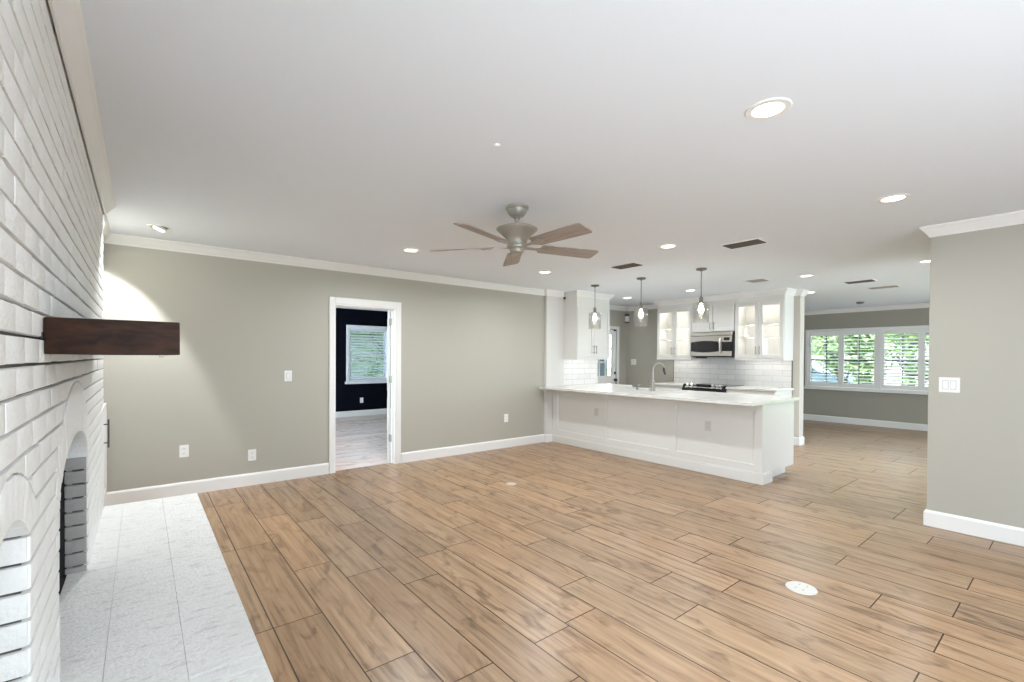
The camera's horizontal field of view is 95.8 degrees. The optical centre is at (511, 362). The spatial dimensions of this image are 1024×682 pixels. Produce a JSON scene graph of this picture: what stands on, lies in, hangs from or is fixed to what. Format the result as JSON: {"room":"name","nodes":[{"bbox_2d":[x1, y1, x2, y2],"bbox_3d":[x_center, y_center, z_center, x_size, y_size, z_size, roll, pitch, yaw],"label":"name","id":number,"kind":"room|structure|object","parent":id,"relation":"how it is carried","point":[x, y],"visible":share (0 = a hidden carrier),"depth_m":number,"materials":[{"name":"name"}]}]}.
{"room":"living room","nodes":[
{"label":"living room","id":0,"kind":"room"},
{"bbox_2d":[102,243,544,491],"bbox_3d":[-1.658,0.065,5.836,5.490,2.455,0.120,0,1,-39],"label":"wall","id":1,"kind":"structure","parent":0,"point":[471,357],"depth_m":5.01,"materials":[{"name":"beige paint"}]},
{"bbox_2d":[179,445,188,457],"bbox_3d":[-3.205,0.866,4.525,0.076,0.120,0.008,0,1,-39],"label":"electrical outlet","id":2,"kind":"object","parent":1,"relation":"attached to","point":[183,449],"visible":1,"depth_m":4.52,"materials":[{"name":"white plastic"}]},
{"bbox_2d":[105,463,328,505],"bbox_3d":[-2.902,1.232,4.769,1.970,0.128,0.016,0,1,-39],"label":"baseboard","id":3,"kind":"structure","parent":1,"relation":"attached to","point":[241,480],"depth_m":4.67,"materials":[{"name":"white paint"}]},
{"bbox_2d":[248,449,255,460],"bbox_3d":[-2.747,0.979,4.894,0.076,0.120,0.008,0,1,-39],"label":"electrical outlet","id":4,"kind":"object","parent":1,"relation":"attached to","point":[251,453],"visible":1,"depth_m":4.89,"materials":[{"name":"white plastic"}]},
{"bbox_2d":[284,371,291,381],"bbox_3d":[-2.469,0.149,5.105,0.076,0.120,0.008,0,1,-39],"label":"light switch","id":5,"kind":"object","parent":1,"relation":"attached to","point":[287,374],"visible":1,"depth_m":5.10,"materials":[{"name":"white plastic"}]},
{"bbox_2d":[103,233,563,296],"bbox_3d":[-1.377,-1.117,5.896,5.768,0.088,0.110,0,1,-39],"label":"crown molding","id":6,"kind":"structure","parent":1,"relation":"attached to","point":[113,238],"depth_m":5.15,"materials":[{"name":"white paint"}]},
{"bbox_2d":[329,297,400,473],"bbox_3d":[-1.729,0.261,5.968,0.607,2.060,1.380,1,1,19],"label":"door frame","id":7,"kind":"structure","parent":1,"relation":"in","point":[393,426],"depth_m":5.89,"materials":[{"name":"white paint"}]},
{"bbox_2d":[401,434,543,462],"bbox_3d":[-0.453,1.226,6.731,2.495,0.128,0.016,0,1,-39],"label":"baseboard","id":8,"kind":"structure","parent":1,"relation":"attached to","point":[412,456],"depth_m":6.59,"materials":[{"name":"white paint"}]},
{"bbox_2d":[504,414,507,421],"bbox_3d":[-0.088,0.842,7.022,0.076,0.120,0.008,0,1,-39],"label":"electrical outlet","id":9,"kind":"object","parent":1,"relation":"attached to","point":[505,415],"visible":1,"depth_m":7.02,"materials":[{"name":"white plastic"}]},
{"bbox_2d":[336,308,390,411],"bbox_3d":[-4.293,0.007,10.157,5.440,2.455,0.120,0,1,-39],"label":"wall","id":10,"kind":"structure","parent":0,"point":[374,395],"depth_m":10.62,"materials":[{"name":"black paint"}]},
{"bbox_2d":[336,408,390,417],"bbox_3d":[-4.257,1.171,10.115,5.200,0.128,0.016,0,1,-39],"label":"baseboard","id":11,"kind":"structure","parent":10,"relation":"attached to","point":[372,411],"depth_m":10.72,"materials":[{"name":"white paint"}]},
{"bbox_2d":[345,325,390,383],"bbox_3d":[-3.368,-0.184,10.857,1.120,1.345,0.180,0,1,-39],"label":"window","id":12,"kind":"structure","parent":10,"relation":"in","point":[367,380],"depth_m":10.76,"materials":[{"name":"white"}]},
{"bbox_2d":[350,329,385,378],"bbox_3d":[-3.367,-0.195,10.857,0.860,1.135,0.034,0,1,-39],"label":"window blind","id":13,"kind":"object","parent":12,"relation":"attached to","point":[350,329],"visible":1,"depth_m":10.85,"materials":[{"name":"white plastic"}]},
{"bbox_2d":[80,0,1023,311],"bbox_3d":[1.900,-1.227,6.822,12.500,0.150,13.300,0,1,-39],"label":"ceiling","id":14,"kind":"structure","parent":0,"point":[355,132],"depth_m":2.22,"materials":[{"name":"white paint"}]},
{"bbox_2d":[146,224,172,231],"bbox_3d":[-2.991,-1.141,3.933,0.184,0.056,0.184,0,1,-39],"label":"recessed light","id":15,"kind":"object","parent":14,"relation":"in","point":[162,228],"visible":1,"depth_m":3.91,"materials":[{"name":"white plastic"}]},
{"bbox_2d":[402,248,419,252],"bbox_3d":[-1.031,-1.145,4.724,0.184,0.006,0.184,0,1,-39],"label":"recessed light","id":16,"kind":"object","parent":14,"relation":"in","point":[412,250],"visible":1,"depth_m":4.72,"materials":[{"name":"white plastic"}]},
{"bbox_2d":[430,203,597,265],"bbox_3d":[0.067,-0.960,3.327,1.283,0.336,1.233,0,1,-39],"label":"ceiling fan","id":17,"kind":"object","parent":14,"relation":"hanging from","point":[516,235],"visible":1,"depth_m":3.29,"materials":[{"name":"silver metal"}]},
{"bbox_2d":[538,271,551,273],"bbox_3d":[0.420,-1.148,5.890,0.184,0.006,0.184,0,1,-39],"label":"recessed light","id":18,"kind":"object","parent":14,"relation":"in","point":[541,272],"visible":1,"depth_m":5.90,"materials":[{"name":"white plastic"}]},
{"bbox_2d":[591,284,598,320],"bbox_3d":[1.240,-0.829,6.927,0.184,0.655,0.184,0,1,-39],"label":"pendant lamp","id":19,"kind":"object","parent":14,"relation":"hanging from","point":[595,285],"visible":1,"depth_m":6.91,"materials":[{"name":"grey metal"}]},
{"bbox_2d":[609,262,645,269],"bbox_3d":[1.349,-1.135,5.447,0.230,0.013,0.370,0,1,-39],"label":"ceiling vent","id":20,"kind":"object","parent":14,"relation":"in","point":[630,264],"visible":1,"depth_m":5.40,"materials":[{"name":"white plastic"}]},
{"bbox_2d":[637,277,645,317],"bbox_3d":[1.752,-0.820,6.287,0.184,0.655,0.184,0,1,-39],"label":"pendant lamp","id":21,"kind":"object","parent":14,"relation":"hanging from","point":[640,314],"visible":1,"depth_m":6.27,"materials":[{"name":"clear glass"}]},
{"bbox_2d":[658,244,677,248],"bbox_3d":[1.515,-1.128,4.496,0.184,0.006,0.184,0,1,-39],"label":"recessed light","id":22,"kind":"object","parent":14,"relation":"in","point":[664,246],"visible":1,"depth_m":4.50,"materials":[{"name":"white plastic"}]},
{"bbox_2d":[696,268,706,312],"bbox_3d":[2.293,-0.810,5.612,0.184,0.655,0.184,0,1,-39],"label":"pendant lamp","id":23,"kind":"object","parent":14,"relation":"hanging from","point":[701,308],"visible":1,"depth_m":5.60,"materials":[{"name":"grey metal"}]},
{"bbox_2d":[653,288,787,305],"bbox_3d":[3.480,-1.111,8.000,0.060,0.088,2.380,0,1,-39],"label":"crown molding","id":24,"kind":"structure","parent":14,"relation":"attached to","point":[779,291],"depth_m":7.82,"materials":[{"name":"white paint"}]},
{"bbox_2d":[719,237,769,248],"bbox_3d":[2.191,-1.119,4.372,0.230,0.013,0.370,0,1,-39],"label":"ceiling vent","id":25,"kind":"object","parent":14,"relation":"in","point":[755,241],"visible":1,"depth_m":4.34,"materials":[{"name":"white plastic"}]},
{"bbox_2d":[743,278,770,282],"bbox_3d":[3.389,-1.133,6.402,0.260,0.013,0.260,0,1,-39],"label":"ceiling vent","id":26,"kind":"object","parent":14,"relation":"in","point":[757,279],"visible":1,"depth_m":6.37,"materials":[{"name":"white plastic"}]},
{"bbox_2d":[745,97,792,120],"bbox_3d":[1.120,-1.106,2.025,0.184,0.006,0.184,0,1,-39],"label":"recessed light","id":27,"kind":"object","parent":14,"relation":"in","point":[770,108],"visible":1,"depth_m":2.01,"materials":[{"name":"white plastic"}]},
{"bbox_2d":[798,274,814,276],"bbox_3d":[3.840,-1.130,6.038,0.184,0.006,0.184,0,1,-39],"label":"recessed light","id":28,"kind":"object","parent":14,"relation":"in","point":[807,275],"visible":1,"depth_m":6.01,"materials":[{"name":"white plastic"}]},
{"bbox_2d":[842,279,877,283],"bbox_3d":[4.834,-1.125,6.438,0.240,0.013,0.360,0,1,-39],"label":"ceiling vent","id":29,"kind":"object","parent":14,"relation":"in","point":[864,280],"visible":1,"depth_m":6.40,"materials":[{"name":"white plastic"}]},
{"bbox_2d":[865,284,900,288],"bbox_3d":[5.549,-1.126,6.921,0.240,0.013,0.380,0,1,-39],"label":"ceiling vent","id":30,"kind":"object","parent":14,"relation":"in","point":[896,285],"visible":1,"depth_m":6.91,"materials":[{"name":"white plastic"}]},
{"bbox_2d":[876,193,910,202],"bbox_3d":[2.576,-1.109,3.131,0.184,0.006,0.184,0,1,-39],"label":"recessed light","id":31,"kind":"object","parent":14,"relation":"in","point":[894,197],"visible":1,"depth_m":3.12,"materials":[{"name":"white plastic"}]},
{"bbox_2d":[917,260,929,262],"bbox_3d":[4.589,-1.117,5.108,0.184,0.006,0.184,0,1,-39],"label":"recessed light","id":32,"kind":"object","parent":14,"relation":"in","point":[922,261],"visible":0.57,"depth_m":5.12,"materials":[{"name":"white plastic"}]},
{"bbox_2d":[544,296,563,433],"bbox_3d":[0.656,0.060,7.657,0.398,2.455,0.170,0,1,-39],"label":"wall","id":33,"kind":"structure","parent":0,"point":[554,306],"depth_m":7.55,"materials":[{"name":"white paint"}]},
{"bbox_2d":[546,434,551,441],"bbox_3d":[0.596,1.225,7.507,0.144,0.128,0.016,0,1,-39],"label":"baseboard","id":34,"kind":"structure","parent":33,"relation":"attached to","point":[548,436],"depth_m":7.50,"materials":[{"name":"white paint"}]},
{"bbox_2d":[564,291,609,358],"bbox_3d":[1.277,-0.609,7.849,0.810,1.111,0.381,0,1,-39],"label":"upper cabinet","id":35,"kind":"object","parent":33,"relation":"attached to","point":[584,338],"visible":0.95,"depth_m":7.66,"materials":[{"name":"white paint"}]},
{"bbox_2d":[577,290,613,299],"bbox_3d":[1.382,-1.120,7.715,0.932,0.088,0.060,0,1,-39],"label":"crown molding","id":36,"kind":"structure","parent":35,"relation":"attached to","point":[581,293],"depth_m":7.69,"materials":[{"name":"white paint"}]},
{"bbox_2d":[197,414,1023,681],"bbox_3d":[1.897,1.352,6.832,12.060,0.102,12.860,0,1,-39],"label":"floor","id":37,"kind":"structure","parent":0,"point":[594,566],"depth_m":2.97,"materials":[{"name":"brown wood"}]},
{"bbox_2d":[58,493,273,681],"bbox_3d":[-1.601,1.193,2.047,0.633,0.276,3.670,0,1,-39],"label":"hearth","id":38,"kind":"object","parent":37,"relation":"on","point":[157,599],"visible":0.9,"depth_m":2.00,"materials":[{"name":"white tile"}]},
{"bbox_2d":[0,0,103,681],"bbox_3d":[-2.002,0.002,1.709,0.572,2.249,3.672,0,1,-39],"label":"fireplace","id":39,"kind":"object","parent":38,"relation":"on","point":[52,412],"visible":0.92,"depth_m":1.24,"materials":[{"name":"white brick"}]},
{"bbox_2d":[48,0,114,241],"bbox_3d":[-2.100,-1.086,2.287,0.125,0.088,4.840,0,1,-39],"label":"crown molding","id":40,"kind":"structure","parent":39,"relation":"attached to","point":[67,16],"depth_m":1.80,"materials":[{"name":"white paint"}]},
{"bbox_2d":[39,317,179,356],"bbox_3d":[-1.710,-0.081,2.039,0.312,0.111,1.768,0,1,-39],"label":"mantel shelf","id":41,"kind":"object","parent":39,"relation":"attached to","point":[68,336],"visible":0.98,"depth_m":1.35,"materials":[{"name":"brown wood"}]},
{"bbox_2d":[655,385,682,389],"bbox_3d":[3.053,0.856,8.583,0.686,0.872,0.600,0,1,-39],"label":"base cabinet","id":42,"kind":"object","parent":37,"relation":"on","point":[656,386],"visible":0.02,"depth_m":8.37,"materials":[{"name":"white paint"}]},
{"bbox_2d":[655,382,697,386],"bbox_3d":[3.062,0.403,8.593,0.673,0.032,0.607,0,1,-39],"label":"countertop","id":43,"kind":"structure","parent":42,"relation":"on","point":[665,383],"depth_m":8.52,"materials":[{"name":"white stone"}]},
{"bbox_2d":[552,390,793,484],"bbox_3d":[2.030,0.870,6.549,0.896,0.873,3.286,0,1,-39],"label":"base cabinet","id":44,"kind":"object","parent":37,"relation":"on","point":[751,444],"visible":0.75,"depth_m":5.73,"materials":[{"name":"white paint"}]},
{"bbox_2d":[594,408,597,415],"bbox_3d":[1.247,0.732,6.847,0.008,0.120,0.076,0,1,-39],"label":"electrical outlet","id":45,"kind":"object","parent":44,"relation":"attached to","point":[595,409],"visible":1,"depth_m":6.85,"materials":[{"name":"grey plastic"}]},
{"bbox_2d":[539,383,798,405],"bbox_3d":[2.095,0.417,6.622,1.650,0.032,3.337,0,1,-39],"label":"countertop","id":46,"kind":"structure","parent":44,"relation":"on","point":[612,389],"depth_m":5.94,"materials":[{"name":"white stone"}]},
{"bbox_2d":[648,362,665,390],"bbox_3d":[2.067,0.200,6.593,0.274,0.403,0.115,0,1,-25],"label":"kitchen faucet","id":47,"kind":"object","parent":46,"relation":"on","point":[652,383],"visible":1,"depth_m":6.52,"materials":[{"name":"silver metal"}]},
{"bbox_2d":[705,420,710,430],"bbox_3d":[2.326,0.752,5.500,0.008,0.120,0.076,0,1,-39],"label":"electrical outlet","id":48,"kind":"object","parent":44,"relation":"attached to","point":[707,423],"visible":1,"depth_m":5.50,"materials":[{"name":"grey plastic"}]},
{"bbox_2d":[682,383,743,392],"bbox_3d":[3.464,0.800,8.034,0.721,0.879,0.762,0,1,-39],"label":"range","id":49,"kind":"object","parent":37,"relation":"on","point":[689,386],"visible":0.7,"depth_m":7.84,"materials":[{"name":"black metal"}]},
{"bbox_2d":[683,383,743,387],"bbox_3d":[3.495,0.396,8.053,0.645,0.017,0.762,0,1,-39],"label":"cooktop","id":50,"kind":"object","parent":49,"relation":"in","point":[689,385],"depth_m":7.88,"materials":[{"name":"black metal"}]},
{"bbox_2d":[726,389,791,396],"bbox_3d":[3.958,0.873,7.453,0.686,0.872,0.745,0,1,-39],"label":"base cabinet","id":51,"kind":"object","parent":37,"relation":"on","point":[782,393],"visible":0.03,"depth_m":7.22,"materials":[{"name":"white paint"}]},
{"bbox_2d":[726,386,793,391],"bbox_3d":[3.982,0.420,7.445,0.673,0.032,0.772,0,1,-39],"label":"countertop","id":52,"kind":"structure","parent":51,"relation":"on","point":[753,388],"depth_m":7.25,"materials":[{"name":"white stone"}]},
{"bbox_2d":[785,581,817,594],"bbox_3d":[1.721,1.339,2.753,0.164,0.007,0.164,0,1,-39],"label":"floor outlet","id":53,"kind":"object","parent":37,"relation":"on","point":[795,586],"visible":1,"depth_m":2.74,"materials":[{"name":"white plastic"}]},
{"bbox_2d":[626,309,793,396],"bbox_3d":[3.526,0.066,8.690,0.170,2.455,3.248,0,1,-39],"label":"wall","id":54,"kind":"structure","parent":0,"point":[641,341],"depth_m":9.54,"materials":[{"name":"beige paint"}]},
{"bbox_2d":[609,305,626,310],"bbox_3d":[1.807,-1.133,9.337,1.700,0.088,0.060,0,1,-39],"label":"crown molding","id":55,"kind":"structure","parent":54,"relation":"attached to","point":[611,307],"depth_m":9.65,"materials":[{"name":"white paint"}]},
{"bbox_2d":[610,310,626,384],"bbox_3d":[1.810,0.049,9.473,1.870,2.455,0.120,0,1,-39],"label":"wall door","id":56,"kind":"structure","parent":54,"relation":"in","point":[617,318],"depth_m":9.79,"materials":[{"name":"beige paint"}]},
{"bbox_2d":[597,326,618,383],"bbox_3d":[1.859,0.262,9.436,0.980,2.030,0.102,0,1,-39],"label":"door","id":57,"kind":"structure","parent":56,"relation":"attached to","point":[614,378],"depth_m":9.65,"materials":[{"name":"white paint"}]},
{"bbox_2d":[625,314,628,322],"bbox_3d":[2.444,-0.931,9.834,0.090,0.195,0.065,0,1,6],"label":"sensor","id":58,"kind":"object","parent":56,"relation":"attached to","point":[626,315],"visible":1,"depth_m":9.80,"materials":[{"name":"white plastic"}]},
{"bbox_2d":[631,359,635,364],"bbox_3d":[2.561,-0.012,9.752,0.008,0.120,0.125,0,1,-39],"label":"light switch","id":59,"kind":"object","parent":54,"relation":"attached to","point":[633,361],"visible":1,"depth_m":9.75,"materials":[{"name":"white plastic"}]},
{"bbox_2d":[627,304,657,310],"bbox_3d":[2.737,-1.130,9.487,0.060,0.088,0.990,0,1,-39],"label":"crown molding","id":60,"kind":"structure","parent":54,"relation":"attached to","point":[652,306],"depth_m":9.52,"materials":[{"name":"white paint"}]},
{"bbox_2d":[657,303,701,359],"bbox_3d":[3.136,-0.607,8.712,0.404,1.111,0.720,0,1,-39],"label":"upper cabinet","id":61,"kind":"object","parent":54,"relation":"attached to","point":[674,322],"visible":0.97,"depth_m":8.81,"materials":[{"name":"white paint"}]},
{"bbox_2d":[660,339,687,340],"bbox_3d":[3.173,-0.429,8.744,0.288,0.018,0.684,0,1,-39],"label":"shelf","id":62,"kind":"object","parent":61,"relation":"attached to","point":[660,339],"depth_m":8.84,"materials":[{"name":"white paint"}]},
{"bbox_2d":[660,327,688,329],"bbox_3d":[3.174,-0.639,8.742,0.288,0.018,0.684,0,1,-39],"label":"shelf","id":63,"kind":"object","parent":61,"relation":"attached to","point":[661,328],"depth_m":8.85,"materials":[{"name":"white paint"}]},
{"bbox_2d":[692,299,734,332],"bbox_3d":[3.604,-0.842,8.128,0.404,0.624,0.768,0,1,-39],"label":"upper cabinet","id":64,"kind":"object","parent":54,"relation":"attached to","point":[717,316],"visible":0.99,"depth_m":8.00,"materials":[{"name":"white paint"}]},
{"bbox_2d":[690,331,734,357],"bbox_3d":[3.570,-0.299,8.108,0.464,0.454,0.758,0,1,-39],"label":"microwave","id":65,"kind":"object","parent":64,"relation":"attached to","point":[704,344],"visible":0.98,"depth_m":7.97,"materials":[{"name":"silver metal"}]},
{"bbox_2d":[674,357,791,387],"bbox_3d":[3.806,0.148,8.196,0.012,0.495,2.090,0,1,-39],"label":"backsplash","id":66,"kind":"structure","parent":54,"relation":"attached to","point":[709,370],"depth_m":8.09,"materials":[{"name":"tile"}]},
{"bbox_2d":[673,360,792,387],"bbox_3d":[3.805,0.168,8.195,0.014,0.455,2.106,0,1,-39],"label":"trim","id":67,"kind":"structure","parent":54,"relation":"attached to","point":[673,360],"depth_m":9.01,"materials":[{"name":"grey metal"}]},
{"bbox_2d":[735,294,793,360],"bbox_3d":[4.082,-0.590,7.532,0.404,1.111,0.760,0,1,-39],"label":"upper cabinet","id":68,"kind":"object","parent":54,"relation":"attached to","point":[764,325],"visible":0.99,"depth_m":7.53,"materials":[{"name":"white paint"}]},
{"bbox_2d":[739,322,779,325],"bbox_3d":[4.120,-0.622,7.561,0.288,0.018,0.724,0,1,-39],"label":"shelf","id":69,"kind":"object","parent":68,"relation":"attached to","point":[740,323],"depth_m":7.62,"materials":[{"name":"white paint"}]},
{"bbox_2d":[739,336,779,338],"bbox_3d":[4.119,-0.412,7.563,0.288,0.018,0.724,0,1,-39],"label":"shelf","id":70,"kind":"object","parent":68,"relation":"attached to","point":[740,337],"depth_m":7.61,"materials":[{"name":"white paint"}]},
{"bbox_2d":[794,437,798,445],"bbox_3d":[4.503,1.249,7.325,0.016,0.128,0.086,0,1,-39],"label":"baseboard","id":71,"kind":"structure","parent":54,"relation":"attached to","point":[796,439],"depth_m":7.32,"materials":[{"name":"white paint"}]},
{"bbox_2d":[795,289,802,295],"bbox_3d":[4.507,-1.098,7.279,0.060,0.088,0.150,0,1,-39],"label":"crown molding","id":72,"kind":"structure","parent":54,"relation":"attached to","point":[798,292],"depth_m":7.28,"materials":[{"name":"white paint"}]},
{"bbox_2d":[793,296,804,437],"bbox_3d":[4.571,0.085,7.386,0.170,2.455,0.092,0,1,-39],"label":"wall","id":73,"kind":"structure","parent":0,"point":[799,301],"depth_m":7.33,"materials":[{"name":"beige paint"}]},
{"bbox_2d":[786,288,796,295],"bbox_3d":[4.342,-1.098,7.204,0.410,0.088,0.060,0,1,-39],"label":"crown molding","id":74,"kind":"structure","parent":73,"relation":"attached to","point":[790,291],"depth_m":7.20,"materials":[{"name":"white paint"}]},
{"bbox_2d":[799,436,803,445],"bbox_3d":[4.598,1.249,7.356,0.202,0.128,0.016,0,1,-39],"label":"baseboard","id":75,"kind":"structure","parent":73,"relation":"attached to","point":[801,439],"depth_m":7.34,"materials":[{"name":"white paint"}]},
{"bbox_2d":[801,289,809,295],"bbox_3d":[4.625,-1.097,7.315,0.290,0.088,0.060,0,1,-39],"label":"crown molding","id":76,"kind":"structure","parent":73,"relation":"attached to","point":[804,292],"depth_m":7.31,"materials":[{"name":"white paint"}]},
{"bbox_2d":[803,303,929,423],"bbox_3d":[7.338,0.077,9.737,0.210,2.455,4.620,0,1,-39],"label":"wall","id":77,"kind":"structure","parent":0,"point":[895,407],"depth_m":9.60,"materials":[{"name":"beige paint"}]},
{"bbox_2d":[808,331,840,386],"bbox_3d":[6.888,-0.075,10.209,0.080,1.195,0.624,0,1,-39],"label":"plantation shutter","id":78,"kind":"object","parent":77,"relation":"attached to","point":[811,334],"visible":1,"depth_m":10.19,"materials":[{"name":"white paint"}]},
{"bbox_2d":[841,330,877,388],"bbox_3d":[7.279,-0.068,9.721,0.080,1.195,0.624,0,1,-39],"label":"plantation shutter","id":79,"kind":"object","parent":77,"relation":"attached to","point":[868,332],"visible":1,"depth_m":9.69,"materials":[{"name":"white paint"}]},
{"bbox_2d":[803,414,927,430],"bbox_3d":[7.287,1.241,9.720,0.016,0.128,4.370,0,1,-39],"label":"baseboard","id":80,"kind":"structure","parent":77,"relation":"attached to","point":[890,424],"depth_m":9.59,"materials":[{"name":"white paint"}]},
{"bbox_2d":[804,325,928,394],"bbox_3d":[7.535,-0.056,9.495,0.205,1.330,2.680,0,1,-39],"label":"window","id":81,"kind":"structure","parent":77,"relation":"attached to","point":[879,329],"depth_m":9.61,"materials":[{"name":"white paint"}]},
{"bbox_2d":[881,329,921,390],"bbox_3d":[7.710,-0.060,9.180,0.076,1.195,0.624,0,1,-39],"label":"plantation shutter","id":82,"kind":"object","parent":77,"relation":"attached to","point":[902,386],"visible":1,"depth_m":9.16,"materials":[{"name":"white paint"}]},
{"bbox_2d":[921,328,928,390],"bbox_3d":[8.100,-0.053,8.693,0.076,1.195,0.624,0,1,-39],"label":"plantation shutter","id":83,"kind":"object","parent":77,"relation":"attached to","point":[924,331],"visible":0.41,"depth_m":8.90,"materials":[{"name":"white paint"}]},
{"bbox_2d":[927,224,1023,527],"bbox_3d":[4.463,0.132,2.635,0.140,2.455,3.130,0,1,-39],"label":"wall","id":84,"kind":"structure","parent":0,"point":[975,446],"depth_m":3.58,"materials":[{"name":"beige paint"}]},
{"bbox_2d":[939,377,959,392],"bbox_3d":[3.505,0.180,3.712,0.008,0.120,0.125,0,1,-39],"label":"light switch","id":85,"kind":"object","parent":84,"relation":"attached to","point":[946,384],"visible":1,"depth_m":3.71,"materials":[{"name":"white plastic"}]},
{"bbox_2d":[919,210,1023,237],"bbox_3d":[4.372,-1.052,2.584,0.060,0.088,3.190,0,1,-39],"label":"crown molding","id":86,"kind":"structure","parent":84,"relation":"attached to","point":[1016,217],"depth_m":3.57,"materials":[{"name":"white paint"}]},
{"bbox_2d":[923,509,1023,545],"bbox_3d":[4.390,1.295,2.604,0.016,0.128,3.146,0,1,-39],"label":"baseboard","id":87,"kind":"structure","parent":84,"relation":"attached to","point":[970,526],"depth_m":3.59,"materials":[{"name":"white paint"}]},
{"bbox_3d":[1.147,0.059,8.083,0.902,2.455,0.120,0,1,-39],"label":"wall","id":88,"kind":"structure","parent":0,"visible":0},
{"bbox_2d":[564,359,596,384],"bbox_3d":[1.182,0.149,8.029,0.885,0.465,0.010,0,1,-39],"label":"backsplash","id":89,"kind":"structure","parent":88,"relation":"attached to","point":[576,371],"depth_m":8.02,"materials":[{"name":"tile"}]},
{"bbox_3d":[-1.268,0.115,1.055,0.120,2.455,7.830,0,1,-39],"label":"wall","id":90,"kind":"structure","parent":0,"visible":0},
{"bbox_2d":[102,403,109,501],"bbox_3d":[-3.346,0.763,3.801,0.068,0.800,0.800,0,1,-39],"label":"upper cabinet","id":91,"kind":"object","parent":90,"relation":"attached to","point":[105,404],"visible":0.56,"depth_m":4.01,"materials":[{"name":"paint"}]},
{"label":"outside","id":92,"kind":"structure","parent":0,"visible":0},
{"bbox_2d":[607,368,610,375],"bbox_3d":[6.222,1.355,24.226,80.000,0.100,90.000,0,1,-39],"label":"ground","id":93,"kind":"structure","parent":92,"point":[608,369],"depth_m":51.69,"materials":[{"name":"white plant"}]},
{"bbox_2d":[350,331,383,377],"bbox_3d":[-9.615,-0.535,19.199,12.800,3.600,4.000,0,1,-39],"label":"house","id":94,"kind":"structure","parent":93,"relation":"on","point":[357,370],"depth_m":19.89,"materials":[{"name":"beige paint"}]},
{"bbox_2d":[350,331,383,376],"bbox_3d":[-4.260,-0.369,16.520,2.749,3.442,2.987,0,1,-39],"label":"tree","id":95,"kind":"object","parent":93,"relation":"on","point":[381,347],"visible":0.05,"depth_m":16.38,"materials":[{"name":"green plant"}]},
{"bbox_2d":[597,359,606,375],"bbox_3d":[0.860,0.515,12.524,5.200,1.750,0.060,0,1,-39],"label":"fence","id":96,"kind":"object","parent":93,"relation":"on","point":[601,364],"visible":0.02,"depth_m":13.98,"materials":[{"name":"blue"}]},
{"bbox_2d":[812,334,895,383],"bbox_3d":[9.262,-0.048,12.730,2.565,3.051,1.698,0,1,-8],"label":"tree","id":97,"kind":"object","parent":93,"relation":"on","point":[852,341],"visible":0.33,"depth_m":12.60,"materials":[{"name":"green plant"}]},
{"bbox_2d":[812,336,928,385],"bbox_3d":[19.193,-0.999,32.020,7.200,4.600,17.000,0,1,-39],"label":"house","id":98,"kind":"structure","parent":93,"relation":"on","point":[813,356],"depth_m":25.27,"materials":[{"name":"beige paint"}]},
{"bbox_2d":[870,333,928,385],"bbox_3d":[12.470,-0.899,14.034,3.089,4.741,2.969,0,1,-39],"label":"tree","id":99,"kind":"object","parent":93,"relation":"on","point":[907,333],"visible":0.08,"depth_m":14.08,"materials":[{"name":"green plant"}]},
{"bbox_3d":[11.846,1.343,22.004,8.000,0.029,16.500,0,1,-39],"label":"ground","id":100,"kind":"structure","parent":93,"relation":"on","visible":0},
{"bbox_2d":[812,361,867,382],"bbox_3d":[12.149,0.649,19.224,1.720,1.418,4.284,0,1,-27],"label":"car","id":101,"kind":"object","parent":100,"relation":"on","point":[832,378],"visible":0.04,"depth_m":17.94,"materials":[{"name":"white metal"}]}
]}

